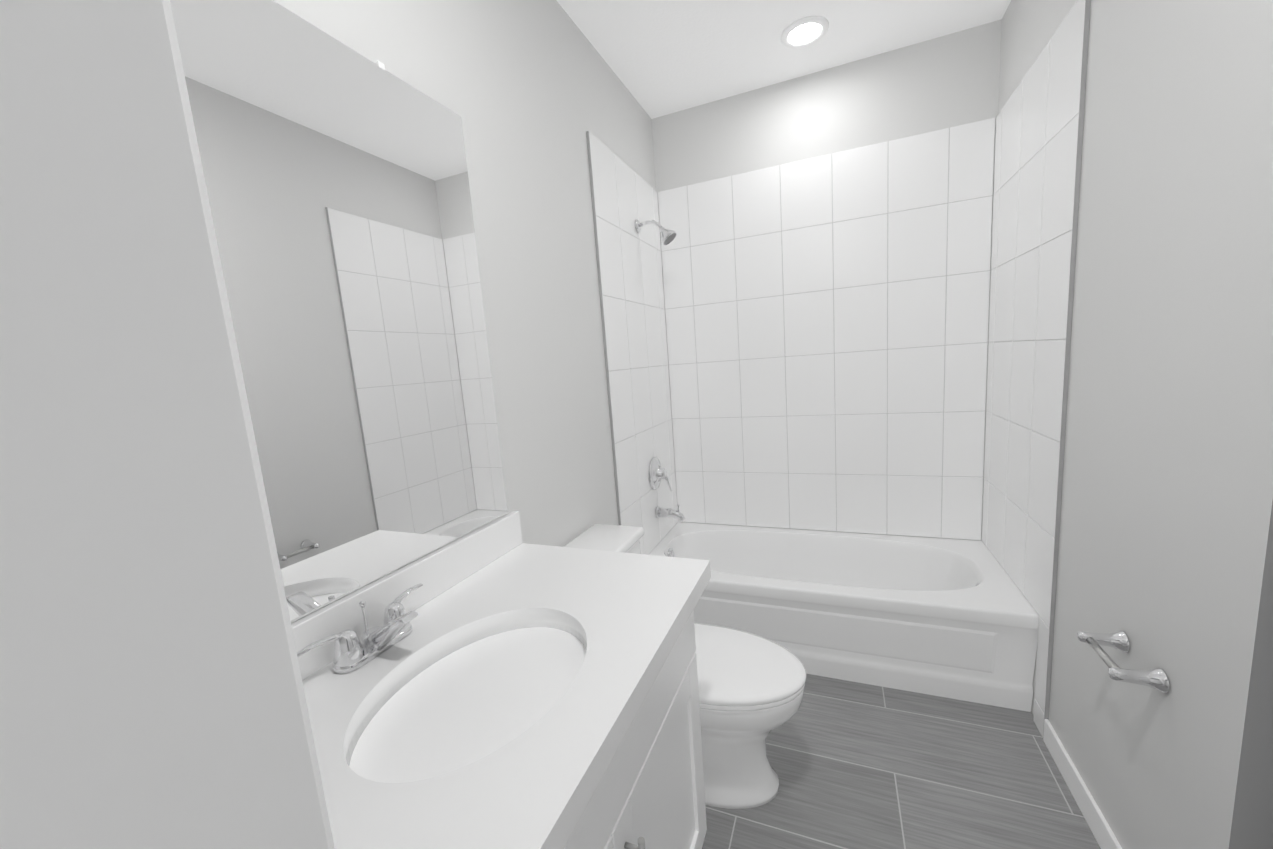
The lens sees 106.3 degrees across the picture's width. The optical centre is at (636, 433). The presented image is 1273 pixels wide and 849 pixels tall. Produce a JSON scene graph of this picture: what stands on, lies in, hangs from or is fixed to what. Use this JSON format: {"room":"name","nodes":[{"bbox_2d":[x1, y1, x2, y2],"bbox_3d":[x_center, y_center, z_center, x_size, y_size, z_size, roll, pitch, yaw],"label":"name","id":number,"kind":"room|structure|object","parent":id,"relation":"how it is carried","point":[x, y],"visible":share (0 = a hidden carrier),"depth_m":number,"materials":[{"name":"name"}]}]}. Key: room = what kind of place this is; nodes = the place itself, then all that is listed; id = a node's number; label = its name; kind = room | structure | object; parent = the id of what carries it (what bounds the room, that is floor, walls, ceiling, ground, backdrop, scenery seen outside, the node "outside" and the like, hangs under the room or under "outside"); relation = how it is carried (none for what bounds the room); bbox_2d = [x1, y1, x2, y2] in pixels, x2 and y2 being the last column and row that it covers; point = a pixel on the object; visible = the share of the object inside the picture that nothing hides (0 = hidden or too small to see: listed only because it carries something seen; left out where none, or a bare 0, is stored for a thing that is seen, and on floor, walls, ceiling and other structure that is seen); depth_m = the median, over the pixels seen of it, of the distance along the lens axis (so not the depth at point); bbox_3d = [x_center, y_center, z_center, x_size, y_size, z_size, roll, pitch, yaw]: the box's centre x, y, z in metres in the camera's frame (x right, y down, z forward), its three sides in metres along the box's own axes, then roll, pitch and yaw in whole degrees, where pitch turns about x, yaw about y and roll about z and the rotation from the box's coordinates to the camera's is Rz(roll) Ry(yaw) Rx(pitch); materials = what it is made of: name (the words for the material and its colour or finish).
{"room":"bathroom","nodes":[
{"label":"bathroom","id":0,"kind":"room"},
{"bbox_2d":[273,0,655,622],"bbox_3d":[-0.359,-0.171,1.609,0.120,2.640,2.780,-1,9,23],"label":"wall","id":1,"kind":"structure","parent":0,"point":[531,93],"depth_m":1.53,"materials":[{"name":"grey paint"}]},
{"bbox_2d":[170,0,507,622],"bbox_3d":[-0.603,-0.217,0.858,0.007,1.075,0.994,-1,9,23],"label":"mirror","id":2,"kind":"object","parent":1,"relation":"attached to","point":[335,171],"visible":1,"depth_m":0.93,"materials":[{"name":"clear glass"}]},
{"bbox_2d":[586,131,677,554],"bbox_3d":[0.027,-0.329,2.365,0.010,1.866,0.794,-1,9,23],"label":"wall tiles","id":3,"kind":"structure","parent":1,"relation":"attached to","point":[624,196],"depth_m":2.26,"materials":[{"name":"white tile"}]},
{"bbox_2d":[635,219,676,244],"bbox_3d":[0.095,-0.970,2.281,0.194,0.139,0.080,-1,9,23],"label":"shower head","id":4,"kind":"object","parent":3,"relation":"attached to","point":[668,236],"visible":1,"depth_m":2.27},
{"bbox_2d":[649,457,671,490],"bbox_3d":[0.131,0.212,2.479,0.080,0.185,0.172,-1,9,23],"label":"shower valve","id":5,"kind":"object","parent":3,"relation":"attached to","point":[657,473],"visible":1,"depth_m":2.46,"materials":[{"name":"silver metal"}]},
{"bbox_2d":[655,504,684,520],"bbox_3d":[0.180,0.409,2.494,0.152,0.090,0.060,-1,9,23],"label":"tub spout","id":6,"kind":"object","parent":3,"relation":"attached to","point":[669,512],"visible":1,"depth_m":2.48,"materials":[{"name":"silver metal"}]},
{"bbox_2d":[557,0,1010,118],"bbox_3d":[0.563,-1.476,0.716,2.600,0.060,3.280,-1,9,23],"label":"ceiling","id":7,"kind":"structure","parent":0,"point":[662,57],"depth_m":1.96,"materials":[{"name":"white paint"}]},
{"bbox_2d":[781,16,828,47],"bbox_3d":[0.684,-1.631,1.944,0.184,0.011,0.184,-1,9,23],"label":"recessed light","id":8,"kind":"object","parent":7,"relation":"in","point":[804,31],"visible":1,"depth_m":1.93,"materials":[{"name":"white plastic"}]},
{"bbox_2d":[652,19,1001,539],"bbox_3d":[0.964,-0.400,2.478,1.655,2.640,0.120,-1,9,23],"label":"wall","id":9,"kind":"structure","parent":0,"point":[944,82],"depth_m":2.22,"materials":[{"name":"grey paint"}]},
{"bbox_2d":[658,118,994,539],"bbox_3d":[0.882,-0.404,2.439,1.510,1.864,0.010,-1,9,23],"label":"wall tiles","id":10,"kind":"structure","parent":9,"relation":"attached to","point":[827,316],"depth_m":2.38,"materials":[{"name":"white tile"}]},
{"bbox_2d":[702,674,1100,848],"bbox_3d":[0.763,1.188,1.113,2.600,0.060,3.280,-1,9,23],"label":"floor","id":11,"kind":"structure","parent":0,"point":[855,765],"depth_m":1.50,"materials":[{"name":"grey tile"}]},
{"bbox_2d":[0,0,334,848],"bbox_3d":[0.260,0.305,0.003,0.944,2.082,0.177,-1,9,23],"label":"wall","id":12,"kind":"structure","parent":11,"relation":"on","point":[148,696],"depth_m":0.12,"materials":[{"name":"white paint"}]},
{"bbox_2d":[291,511,710,848],"bbox_3d":[-0.252,0.780,0.908,0.592,0.955,1.028,-1,9,23],"label":"bathroom vanity","id":13,"kind":"object","parent":11,"relation":"on","point":[512,690],"visible":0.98,"depth_m":0.84,"materials":[{"name":"white paint"}]},
{"bbox_2d":[297,584,422,673],"bbox_3d":[-0.468,0.365,0.897,0.138,0.096,0.270,-1,9,23],"label":"faucet","id":14,"kind":"object","parent":13,"relation":"on","point":[352,652],"visible":0.98,"depth_m":0.87,"materials":[{"name":"silver metal"}]},
{"bbox_2d":[564,524,805,808],"bbox_3d":[0.141,0.753,1.573,0.792,0.754,0.456,-1,9,23],"label":"toilet","id":15,"kind":"object","parent":11,"relation":"on","point":[751,686],"visible":0.35,"depth_m":1.46,"materials":[{"name":"white ceramic"}]},
{"bbox_2d":[649,522,1039,711],"bbox_3d":[0.834,0.774,2.287,1.529,0.400,0.708,-1,9,23],"label":"bathtub","id":16,"kind":"object","parent":11,"relation":"on","point":[957,619],"visible":0.79,"depth_m":1.97,"materials":[{"name":"white ceramic"}]},
{"bbox_2d":[998,0,1269,848],"bbox_3d":[1.376,-0.280,1.471,0.120,2.640,1.440,-1,9,23],"label":"wall","id":17,"kind":"structure","parent":0,"point":[1172,93],"depth_m":1.08,"materials":[{"name":"grey paint"}]},
{"bbox_2d":[982,0,1090,630],"bbox_3d":[1.432,-0.346,1.777,0.010,1.866,0.794,-1,9,23],"label":"wall tiles","id":18,"kind":"structure","parent":17,"relation":"attached to","point":[1038,141],"depth_m":1.64,"materials":[{"name":"white tile"}]},
{"bbox_2d":[1033,617,1053,737],"bbox_3d":[1.383,0.829,1.624,0.010,0.401,0.092,-1,9,23],"label":"wall tiles","id":19,"kind":"structure","parent":17,"relation":"attached to","point":[1043,672],"depth_m":1.61,"materials":[{"name":"white ceramic"}]},
{"bbox_2d":[1043,719,1121,848],"bbox_3d":[1.237,1.056,1.268,0.012,0.083,0.744,-1,9,23],"label":"baseboard","id":20,"kind":"structure","parent":17,"relation":"attached to","point":[1101,830],"depth_m":1.35,"materials":[{"name":"white paint"}]},
{"bbox_2d":[1077,630,1169,693],"bbox_3d":[1.124,0.521,1.117,0.089,0.052,0.202,-1,9,23],"label":"toilet paper holder","id":21,"kind":"object","parent":17,"relation":"attached to","point":[1157,678],"visible":1,"depth_m":1.07,"materials":[{"name":"silver metal"}]},
{"bbox_2d":[1178,0,1272,848],"bbox_3d":[1.434,-0.157,0.613,0.885,2.640,0.120,-1,9,23],"label":"wall","id":22,"kind":"structure","parent":0,"point":[1228,799],"depth_m":0.83,"materials":[{"name":"paint"}]}
]}

